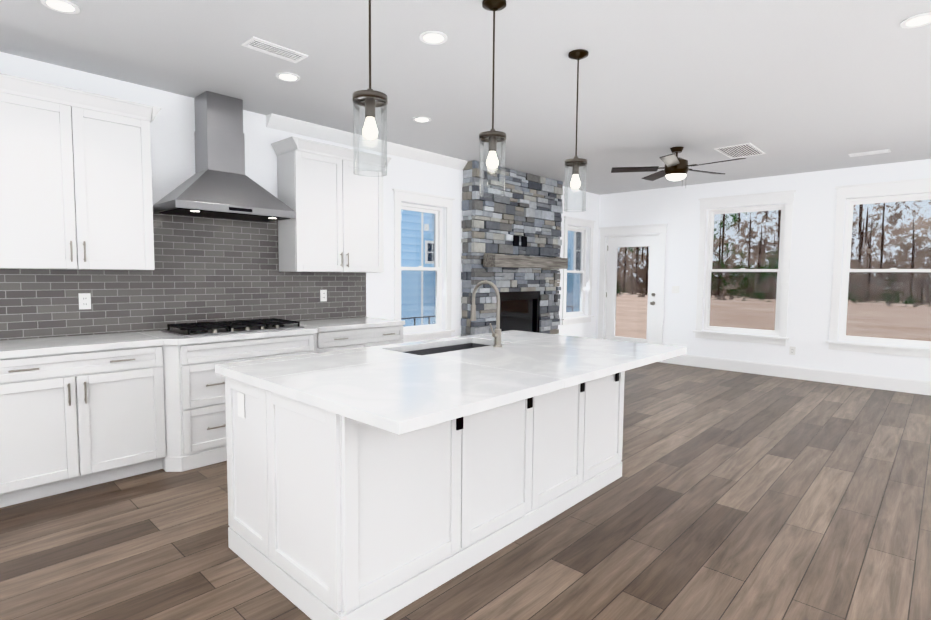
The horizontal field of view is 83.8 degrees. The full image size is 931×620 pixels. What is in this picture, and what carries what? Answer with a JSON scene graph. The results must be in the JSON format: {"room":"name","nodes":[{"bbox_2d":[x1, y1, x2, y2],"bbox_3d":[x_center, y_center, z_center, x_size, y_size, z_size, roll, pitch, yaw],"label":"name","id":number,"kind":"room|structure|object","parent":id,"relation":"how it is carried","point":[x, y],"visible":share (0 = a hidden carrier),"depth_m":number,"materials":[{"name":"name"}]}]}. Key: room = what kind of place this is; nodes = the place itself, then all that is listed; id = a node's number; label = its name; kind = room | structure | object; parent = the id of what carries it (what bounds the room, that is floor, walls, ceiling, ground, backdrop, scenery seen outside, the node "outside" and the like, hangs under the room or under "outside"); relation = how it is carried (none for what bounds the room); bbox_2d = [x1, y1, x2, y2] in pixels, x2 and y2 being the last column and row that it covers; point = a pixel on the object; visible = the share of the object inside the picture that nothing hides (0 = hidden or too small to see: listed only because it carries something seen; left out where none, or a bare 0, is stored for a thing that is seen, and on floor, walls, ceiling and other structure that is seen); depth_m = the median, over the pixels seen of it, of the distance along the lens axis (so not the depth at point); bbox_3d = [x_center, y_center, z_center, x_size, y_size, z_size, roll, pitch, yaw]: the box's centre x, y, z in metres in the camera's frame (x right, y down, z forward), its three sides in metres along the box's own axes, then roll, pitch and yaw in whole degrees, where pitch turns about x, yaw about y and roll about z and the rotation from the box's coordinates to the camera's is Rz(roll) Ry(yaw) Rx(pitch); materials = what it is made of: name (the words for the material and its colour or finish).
{"room":"kitchen","nodes":[
{"label":"kitchen","id":0,"kind":"room"},
{"bbox_2d":[0,52,599,337],"bbox_3d":[-1.518,-0.365,5.061,0.160,2.766,11.320,4,5,43],"label":"wall","id":1,"kind":"structure","parent":0,"point":[172,131],"depth_m":4.67,"materials":[{"name":"paint"}]},
{"bbox_2d":[0,73,154,269],"bbox_3d":[-2.660,-0.838,3.428,0.323,1.135,0.961,4,5,43],"label":"upper cabinet","id":2,"kind":"object","parent":1,"relation":"attached to","point":[75,180],"depth_m":3.33,"materials":[{"name":"white paint"}]},
{"bbox_2d":[0,213,365,340],"bbox_3d":[-2.691,-0.295,3.682,0.008,0.954,4.820,4,5,43],"label":"backsplash","id":3,"kind":"structure","parent":1,"relation":"attached to","point":[208,269],"depth_m":4.15,"materials":[{"name":"tile"}]},
{"bbox_2d":[78,293,90,309],"bbox_3d":[-2.701,-0.062,3.678,0.008,0.114,0.070,4,5,43],"label":"outlet","id":4,"kind":"object","parent":3,"relation":"attached to","point":[84,300],"visible":1,"depth_m":3.68,"materials":[{"name":"white plastic"}]},
{"bbox_2d":[320,290,326,301],"bbox_3d":[-1.390,-0.141,5.079,0.008,0.114,0.070,4,5,43],"label":"outlet","id":5,"kind":"object","parent":3,"relation":"attached to","point":[323,295],"visible":1,"depth_m":5.07,"materials":[{"name":"white plastic"}]},
{"bbox_2d":[153,91,295,221],"bbox_3d":[-1.893,-1.215,4.100,0.492,0.941,0.915,4,5,43],"label":"range hood","id":6,"kind":"object","parent":1,"relation":"attached to","point":[219,183],"visible":1,"depth_m":4.04,"materials":[{"name":"silver metal"}]},
{"bbox_2d":[271,136,390,272],"bbox_3d":[-1.237,-0.928,4.908,0.378,1.135,1.060,4,5,43],"label":"upper cabinet","id":7,"kind":"object","parent":1,"relation":"attached to","point":[330,197],"visible":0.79,"depth_m":4.71,"materials":[{"name":"white paint"}]},
{"bbox_2d":[266,113,467,169],"bbox_3d":[-0.867,-1.720,5.464,0.097,0.104,2.515,4,5,43],"label":"crown molding","id":8,"kind":"structure","parent":1,"relation":"attached to","point":[291,125],"depth_m":5.16,"materials":[{"name":"white paint"}]},
{"bbox_2d":[392,188,454,342],"bbox_3d":[-0.515,-0.485,6.069,0.191,1.717,0.950,4,5,43],"label":"window","id":9,"kind":"structure","parent":1,"relation":"in","point":[399,195],"depth_m":6.16,"materials":[{"name":"white plastic"}]},
{"bbox_2d":[561,216,595,324],"bbox_3d":[1.820,-0.636,8.563,0.191,1.717,0.950,4,5,43],"label":"window","id":10,"kind":"structure","parent":1,"relation":"in","point":[574,273],"depth_m":8.65,"materials":[{"name":"white plastic"}]},
{"bbox_2d":[0,362,930,619],"bbox_3d":[1.159,1.234,2.652,7.520,0.050,11.320,4,5,43],"label":"floor","id":11,"kind":"structure","parent":0,"point":[730,495],"depth_m":2.75,"materials":[{"name":"brown wood"}]},
{"bbox_2d":[0,345,155,507],"bbox_3d":[-2.629,0.683,3.374,0.616,0.884,1.032,4,5,43],"label":"base cabinet","id":12,"kind":"object","parent":11,"relation":"on","point":[79,412],"depth_m":3.18,"materials":[{"name":"white paint"}]},
{"bbox_2d":[0,317,403,360],"bbox_3d":[-2.433,0.215,3.475,0.698,0.040,4.826,4,5,43],"label":"countertop","id":13,"kind":"structure","parent":12,"relation":"on","point":[34,347],"depth_m":3.54,"materials":[{"name":"white stone"}]},
{"bbox_2d":[160,318,303,336],"bbox_3d":[-1.839,0.127,4.130,0.530,0.054,0.915,4,5,43],"label":"cooktop","id":14,"kind":"object","parent":13,"relation":"in","point":[213,328],"visible":1,"depth_m":3.98,"materials":[{"name":"black metal"}]},
{"bbox_2d":[152,329,331,471],"bbox_3d":[-1.847,0.637,4.155,0.691,0.884,1.303,4,5,43],"label":"base cabinet","id":15,"kind":"object","parent":11,"relation":"on","point":[189,400],"depth_m":3.63,"materials":[{"name":"white paint"}]},
{"bbox_2d":[332,325,402,350],"bbox_3d":[-1.151,0.588,4.954,0.616,0.884,0.939,4,5,43],"label":"base cabinet","id":16,"kind":"object","parent":11,"relation":"on","point":[343,339],"depth_m":4.74,"materials":[{"name":"white paint"}]},
{"bbox_2d":[220,338,668,619],"bbox_3d":[0.045,0.734,2.963,1.274,0.884,2.263,4,5,43],"label":"kitchen island","id":17,"kind":"object","parent":11,"relation":"on","point":[382,482],"depth_m":2.26,"materials":[{"name":"white paint"}]},
{"bbox_2d":[215,346,566,433],"bbox_3d":[-0.397,0.306,2.401,1.400,0.040,0.930,4,5,43],"label":"island countertop","id":18,"kind":"structure","parent":17,"relation":"on","point":[393,391],"depth_m":2.16,"materials":[{"name":"white stone"}]},
{"bbox_2d":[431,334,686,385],"bbox_3d":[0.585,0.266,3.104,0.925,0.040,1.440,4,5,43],"label":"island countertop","id":19,"kind":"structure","parent":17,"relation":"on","point":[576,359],"depth_m":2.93,"materials":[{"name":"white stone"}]},
{"bbox_2d":[470,280,501,346],"bbox_3d":[0.119,0.019,3.306,0.259,0.416,0.100,4,5,43],"label":"faucet","id":20,"kind":"object","parent":19,"relation":"on","point":[497,336],"visible":1,"depth_m":3.25,"materials":[{"name":"silver metal"}]},
{"bbox_2d":[461,160,567,335],"bbox_3d":[0.766,-0.481,7.064,0.432,2.762,1.954,4,5,43],"label":"fireplace","id":21,"kind":"object","parent":11,"relation":"on","point":[511,243],"visible":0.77,"depth_m":6.88,"materials":[{"name":"stone"}]},
{"bbox_2d":[0,0,930,194],"bbox_3d":[1.183,-1.600,2.459,7.520,0.100,11.320,4,5,43],"label":"ceiling","id":22,"kind":"structure","parent":0,"point":[793,86],"depth_m":3.52,"materials":[{"name":"paint"}]},
{"bbox_2d":[40,0,79,13],"bbox_3d":[-2.115,-1.591,2.709,0.164,0.007,0.164,4,5,43],"label":"recessed light","id":23,"kind":"object","parent":22,"relation":"in","point":[65,6],"visible":1,"depth_m":2.71,"materials":[{"name":"white paint"}]},
{"bbox_2d":[241,36,307,62],"bbox_3d":[-1.185,-1.619,3.235,0.160,0.007,0.360,4,5,43],"label":"ceiling vent","id":24,"kind":"object","parent":22,"relation":"in","point":[267,47],"visible":1,"depth_m":3.22,"materials":[{"name":"white metal"}]},
{"bbox_2d":[276,72,299,81],"bbox_3d":[-1.257,-1.649,3.670,0.164,0.007,0.164,4,5,43],"label":"recessed light","id":25,"kind":"object","parent":22,"relation":"in","point":[287,76],"visible":0.98,"depth_m":3.66,"materials":[{"name":"white paint"}]},
{"bbox_2d":[352,0,387,176],"bbox_3d":[-0.390,-1.050,2.113,0.142,0.974,0.142,4,5,43],"label":"pendant light","id":26,"kind":"object","parent":22,"relation":"hanging from","point":[369,103],"visible":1,"depth_m":2.13,"materials":[{"name":"clear glass"}]},
{"bbox_2d":[413,116,430,122],"bbox_3d":[-0.392,-1.709,4.653,0.164,0.007,0.164,4,5,43],"label":"recessed light","id":27,"kind":"object","parent":22,"relation":"in","point":[420,119],"visible":0.98,"depth_m":4.65,"materials":[{"name":"white paint"}]},
{"bbox_2d":[419,31,446,44],"bbox_3d":[-0.188,-1.597,3.043,0.164,0.007,0.164,4,5,43],"label":"recessed light","id":28,"kind":"object","parent":22,"relation":"in","point":[433,37],"visible":1,"depth_m":3.04,"materials":[{"name":"white paint"}]},
{"bbox_2d":[479,0,505,197],"bbox_3d":[0.143,-1.084,2.682,0.142,0.974,0.142,4,5,43],"label":"pendant light","id":29,"kind":"object","parent":22,"relation":"hanging from","point":[494,136],"visible":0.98,"depth_m":2.68,"materials":[{"name":"clear glass"}]},
{"bbox_2d":[564,49,588,211],"bbox_3d":[0.703,-1.121,3.280,0.142,0.974,0.142,4,5,43],"label":"pendant light","id":30,"kind":"object","parent":22,"relation":"hanging from","point":[575,163],"visible":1,"depth_m":3.28,"materials":[{"name":"clear glass"}]},
{"bbox_2d":[611,147,745,180],"bbox_3d":[2.309,-1.536,5.604,1.297,0.434,1.333,4,5,43],"label":"ceiling fan","id":31,"kind":"object","parent":22,"relation":"hanging from","point":[675,168],"visible":1,"depth_m":5.58,"materials":[{"name":"brown metal"}]},
{"bbox_2d":[713,143,765,158],"bbox_3d":[3.032,-1.753,5.724,0.360,0.007,0.620,4,5,43],"label":"ceiling vent","id":32,"kind":"object","parent":22,"relation":"in","point":[741,150],"visible":0.98,"depth_m":5.70,"materials":[{"name":"white metal"}]},
{"bbox_2d":[848,149,890,156],"bbox_3d":[4.488,-1.743,5.760,0.360,0.007,0.160,4,5,43],"label":"ceiling vent","id":33,"kind":"object","parent":22,"relation":"in","point":[870,153],"visible":0.98,"depth_m":5.76,"materials":[{"name":"white metal"}]},
{"bbox_2d":[900,12,930,27],"bbox_3d":[2.445,-1.557,2.788,0.164,0.007,0.164,4,5,43],"label":"recessed light","id":34,"kind":"object","parent":22,"relation":"in","point":[919,20],"visible":0.98,"depth_m":2.80,"materials":[{"name":"white paint"}]},
{"bbox_2d":[596,159,930,380],"bbox_3d":[5.039,-0.412,6.572,7.360,2.766,0.160,4,5,43],"label":"wall","id":35,"kind":"structure","parent":0,"point":[676,209],"depth_m":7.03,"materials":[{"name":"paint"}]},
{"bbox_2d":[598,224,667,361],"bbox_3d":[2.776,-0.291,8.655,1.180,2.201,0.212,4,5,43],"label":"patio door","id":36,"kind":"structure","parent":35,"relation":"in","point":[647,237],"depth_m":8.57,"materials":[{"name":"white paint"}]},
{"bbox_2d":[672,286,679,292],"bbox_3d":[3.284,-0.318,8.104,0.116,0.114,0.008,4,5,43],"label":"light switch","id":37,"kind":"object","parent":35,"relation":"attached to","point":[675,289],"visible":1,"depth_m":8.10,"materials":[{"name":"white plastic"}]},
{"bbox_2d":[693,190,795,344],"bbox_3d":[3.997,-0.594,7.481,1.260,2.097,0.191,4,5,43],"label":"window","id":38,"kind":"structure","parent":35,"relation":"in","point":[782,274],"depth_m":7.45,"materials":[{"name":"white plastic"}]},
{"bbox_2d":[789,346,795,354],"bbox_3d":[4.454,0.555,7.061,0.070,0.114,0.008,4,5,43],"label":"outlet","id":39,"kind":"object","parent":35,"relation":"attached to","point":[792,350],"visible":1,"depth_m":7.06,"materials":[{"name":"white plastic"}]},
{"bbox_2d":[663,354,930,395],"bbox_3d":[5.347,0.915,6.242,5.999,0.166,0.015,4,5,43],"label":"baseboard","id":40,"kind":"structure","parent":35,"relation":"attached to","point":[922,387],"depth_m":6.92,"materials":[{"name":"white paint"}]},
{"bbox_2d":[826,178,930,357],"bbox_3d":[5.228,-0.505,6.334,1.260,2.097,0.191,4,5,43],"label":"window","id":41,"kind":"structure","parent":35,"relation":"in","point":[923,185],"depth_m":6.51,"materials":[{"name":"white plastic"}]},
{"label":"outside","id":42,"kind":"structure","parent":0,"visible":0},
{"bbox_2d":[615,287,930,340],"bbox_3d":[40.444,-0.275,35.302,100.000,0.020,89.600,4,5,43],"label":"lawn","id":43,"kind":"structure","parent":42,"point":[639,309],"depth_m":23.25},
{"bbox_2d":[616,200,930,307],"bbox_3d":[39.947,-9.427,26.715,120.000,19.398,10.000,4,5,43],"label":"trees","id":44,"kind":"object","parent":43,"relation":"on","point":[642,273],"depth_m":41.31,"materials":[{"name":"brown plant"}]},
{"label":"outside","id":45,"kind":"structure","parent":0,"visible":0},
{"bbox_3d":[-4.717,1.318,6.341,5.600,0.020,14.350,4,5,43],"label":"gravel","id":46,"kind":"object","parent":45,"visible":0},
{"bbox_2d":[401,210,434,326],"bbox_3d":[-1.745,-2.866,9.854,2.520,7.899,21.900,4,5,43],"label":"house","id":47,"kind":"structure","parent":46,"relation":"on","point":[410,255],"depth_m":12.04,"materials":[{"name":"blue wood"}]}
]}

